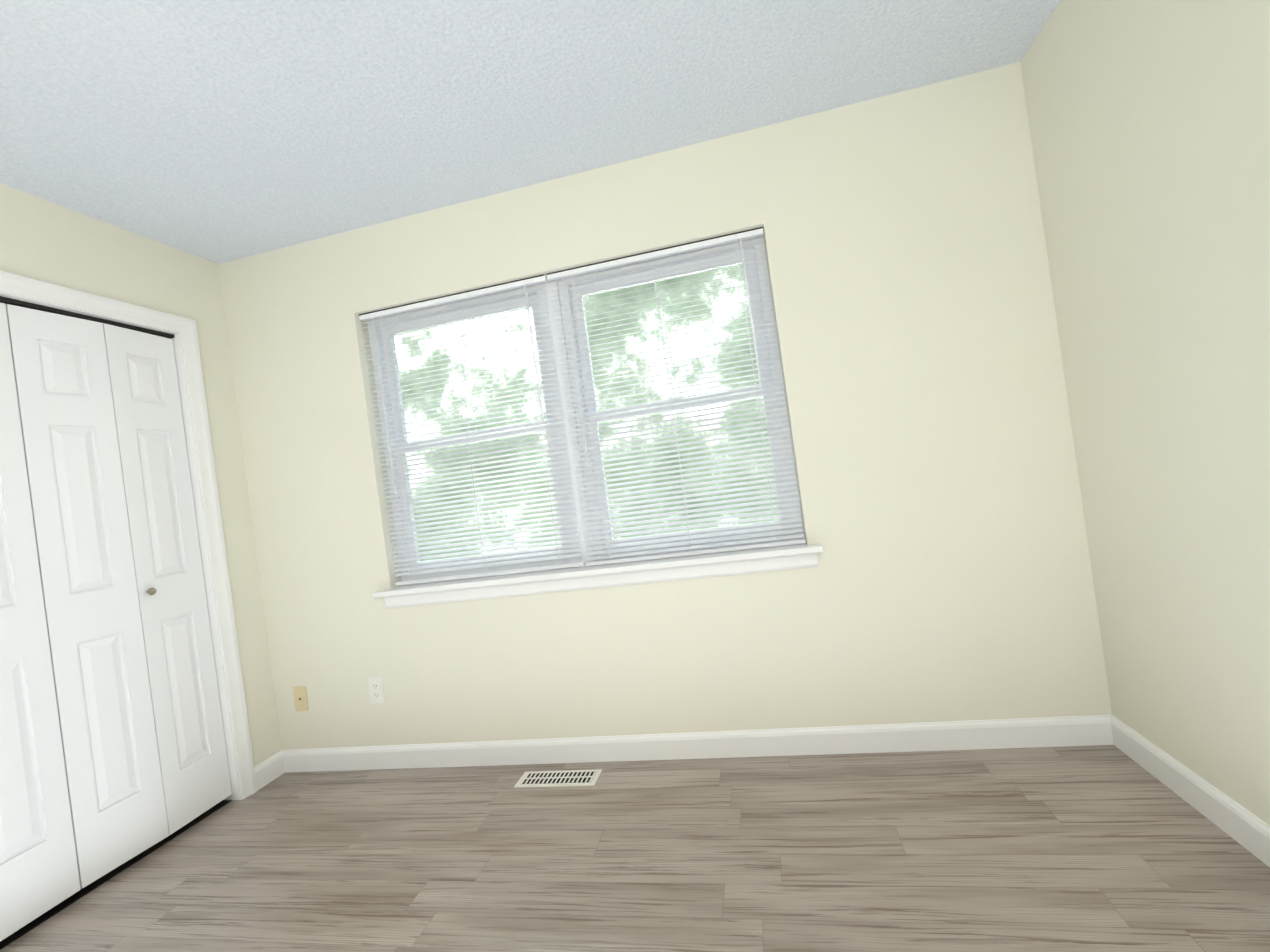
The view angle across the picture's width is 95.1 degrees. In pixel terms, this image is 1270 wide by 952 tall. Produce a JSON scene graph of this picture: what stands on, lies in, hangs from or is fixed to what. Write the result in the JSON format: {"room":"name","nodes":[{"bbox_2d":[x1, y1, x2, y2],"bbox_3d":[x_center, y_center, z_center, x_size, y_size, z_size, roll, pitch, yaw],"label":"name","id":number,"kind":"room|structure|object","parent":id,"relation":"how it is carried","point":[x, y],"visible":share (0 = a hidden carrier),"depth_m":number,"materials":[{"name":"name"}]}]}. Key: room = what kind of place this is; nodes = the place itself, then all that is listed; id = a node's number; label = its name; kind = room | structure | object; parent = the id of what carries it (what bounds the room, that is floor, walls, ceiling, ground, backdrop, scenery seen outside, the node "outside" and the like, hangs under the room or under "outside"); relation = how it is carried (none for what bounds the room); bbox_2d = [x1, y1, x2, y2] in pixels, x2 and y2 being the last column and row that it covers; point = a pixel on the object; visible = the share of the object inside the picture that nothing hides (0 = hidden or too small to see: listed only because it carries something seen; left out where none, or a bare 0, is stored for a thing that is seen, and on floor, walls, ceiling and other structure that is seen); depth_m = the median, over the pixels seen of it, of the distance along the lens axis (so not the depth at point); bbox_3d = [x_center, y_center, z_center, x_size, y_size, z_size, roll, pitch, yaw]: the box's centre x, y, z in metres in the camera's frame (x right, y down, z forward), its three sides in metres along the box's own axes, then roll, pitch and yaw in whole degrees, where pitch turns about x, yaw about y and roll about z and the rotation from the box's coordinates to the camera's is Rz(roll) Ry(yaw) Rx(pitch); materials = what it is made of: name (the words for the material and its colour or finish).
{"room":"empty bedroom","nodes":[
{"label":"empty bedroom","id":0,"kind":"room"},
{"bbox_2d":[0,183,281,766],"bbox_3d":[-2.212,0.242,1.976,0.430,2.440,1.715,-8,0,12],"label":"wall","id":1,"kind":"structure","parent":0,"point":[41,239],"depth_m":2.62,"materials":[{"name":"beige paint"}]},
{"bbox_2d":[0,303,231,941],"bbox_3d":[-1.999,0.404,1.969,0.075,2.000,1.152,-8,0,12],"label":"bifold closet door","id":2,"kind":"structure","parent":1,"relation":"in","point":[113,754],"depth_m":2.11,"materials":[{"name":"white paint"}]},
{"bbox_2d":[0,270,256,799],"bbox_3d":[-2.026,0.403,1.974,0.112,2.070,1.200,-8,0,12],"label":"door frame","id":3,"kind":"structure","parent":1,"relation":"attached to","point":[25,302],"depth_m":2.53,"materials":[{"name":"white wood"}]},
{"bbox_2d":[0,0,1060,263],"bbox_3d":[-2.123,-1.055,-0.106,6.300,0.080,6.150,-8,0,12],"label":"ceiling","id":4,"kind":"structure","parent":0,"point":[220,130],"depth_m":1.85,"materials":[{"name":"white paint"}]},
{"bbox_2d":[0,745,1269,951],"bbox_3d":[-1.784,1.442,-0.122,6.300,0.080,6.150,-8,0,12],"label":"floor","id":5,"kind":"structure","parent":0,"point":[1082,849],"depth_m":1.74,"materials":[{"name":"wood"}]},
{"bbox_2d":[0,800,231,949],"bbox_3d":[-2.056,1.450,2.027,0.389,0.002,1.603,-8,0,12],"label":"door track","id":6,"kind":"object","parent":5,"relation":"on","point":[50,913],"visible":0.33,"depth_m":2.04,"materials":[{"name":"black metal"}]},
{"bbox_2d":[514,769,601,787],"bbox_3d":[-0.307,1.214,2.334,0.335,0.006,0.115,-8,0,12],"label":"floor vent","id":7,"kind":"object","parent":5,"relation":"in","point":[559,778],"visible":1,"depth_m":2.33,"materials":[{"name":"white metal"}]},
{"bbox_2d":[218,62,1111,749],"bbox_3d":[-0.285,-0.016,2.528,4.010,2.440,0.160,-8,0,12],"label":"wall","id":8,"kind":"structure","parent":0,"point":[950,578],"depth_m":2.25,"materials":[{"name":"beige paint"}]},
{"bbox_2d":[293,686,308,710],"bbox_3d":[-1.573,1.048,2.734,0.070,0.115,0.007,-8,0,12],"label":"outlet","id":9,"kind":"object","parent":8,"relation":"attached to","point":[300,698],"visible":1,"depth_m":2.73,"materials":[{"name":"beige plastic"}]},
{"bbox_2d":[368,677,384,702],"bbox_3d":[-1.180,0.978,2.651,0.070,0.115,0.006,-8,0,12],"label":"outlet","id":10,"kind":"object","parent":8,"relation":"attached to","point":[376,690],"visible":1,"depth_m":2.65,"materials":[{"name":"white plastic"}]},
{"bbox_2d":[367,233,805,580],"bbox_3d":[-0.278,-0.238,2.560,1.830,1.261,0.085,-8,0,12],"label":"window","id":11,"kind":"structure","parent":8,"relation":"in","point":[552,320],"depth_m":2.52,"materials":[{"name":"white plastic"}]},
{"bbox_2d":[359,274,584,585],"bbox_3d":[-0.740,-0.179,2.571,0.906,1.252,0.040,-8,0,12],"label":"window blind","id":12,"kind":"object","parent":11,"relation":"attached to","point":[502,287],"visible":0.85,"depth_m":2.57,"materials":[{"name":"white plastic"}]},
{"bbox_2d":[547,227,804,565],"bbox_3d":[0.149,-0.299,2.384,0.906,1.255,0.040,-8,0,12],"label":"window blind","id":13,"kind":"object","parent":11,"relation":"attached to","point":[669,251],"visible":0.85,"depth_m":2.38,"materials":[{"name":"white plastic"}]},
{"bbox_2d":[373,543,822,608],"bbox_3d":[-0.209,0.431,2.453,1.930,0.086,0.145,-8,0,12],"label":"window sill","id":14,"kind":"structure","parent":8,"relation":"attached to","point":[772,558],"depth_m":2.40,"materials":[{"name":"white wood"}]},
{"bbox_2d":[270,715,1113,778],"bbox_3d":[-0.008,1.126,2.395,3.440,0.101,0.035,-8,0,12],"label":"baseboard","id":15,"kind":"structure","parent":8,"relation":"attached to","point":[1089,730],"depth_m":2.33,"materials":[{"name":"white wood"}]},
{"bbox_2d":[1020,0,1269,825],"bbox_3d":[1.138,-0.226,-0.120,0.110,2.440,4.435,-8,0,12],"label":"wall","id":16,"kind":"structure","parent":0,"point":[1149,123],"depth_m":1.52,"materials":[{"name":"beige paint"}]},
{"bbox_2d":[1110,714,1269,866],"bbox_3d":[1.246,0.940,-0.061,0.014,0.101,4.325,-8,0,12],"label":"baseboard","id":17,"kind":"structure","parent":16,"relation":"attached to","point":[1249,831],"depth_m":1.65,"materials":[{"name":"white wood"}]},
{"label":"outside","id":18,"kind":"structure","parent":0,"visible":0},
{"bbox_2d":[394,264,779,583],"bbox_3d":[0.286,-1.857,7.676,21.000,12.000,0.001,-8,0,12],"label":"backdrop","id":19,"kind":"structure","parent":18,"point":[654,300],"depth_m":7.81,"materials":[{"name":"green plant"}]}
]}

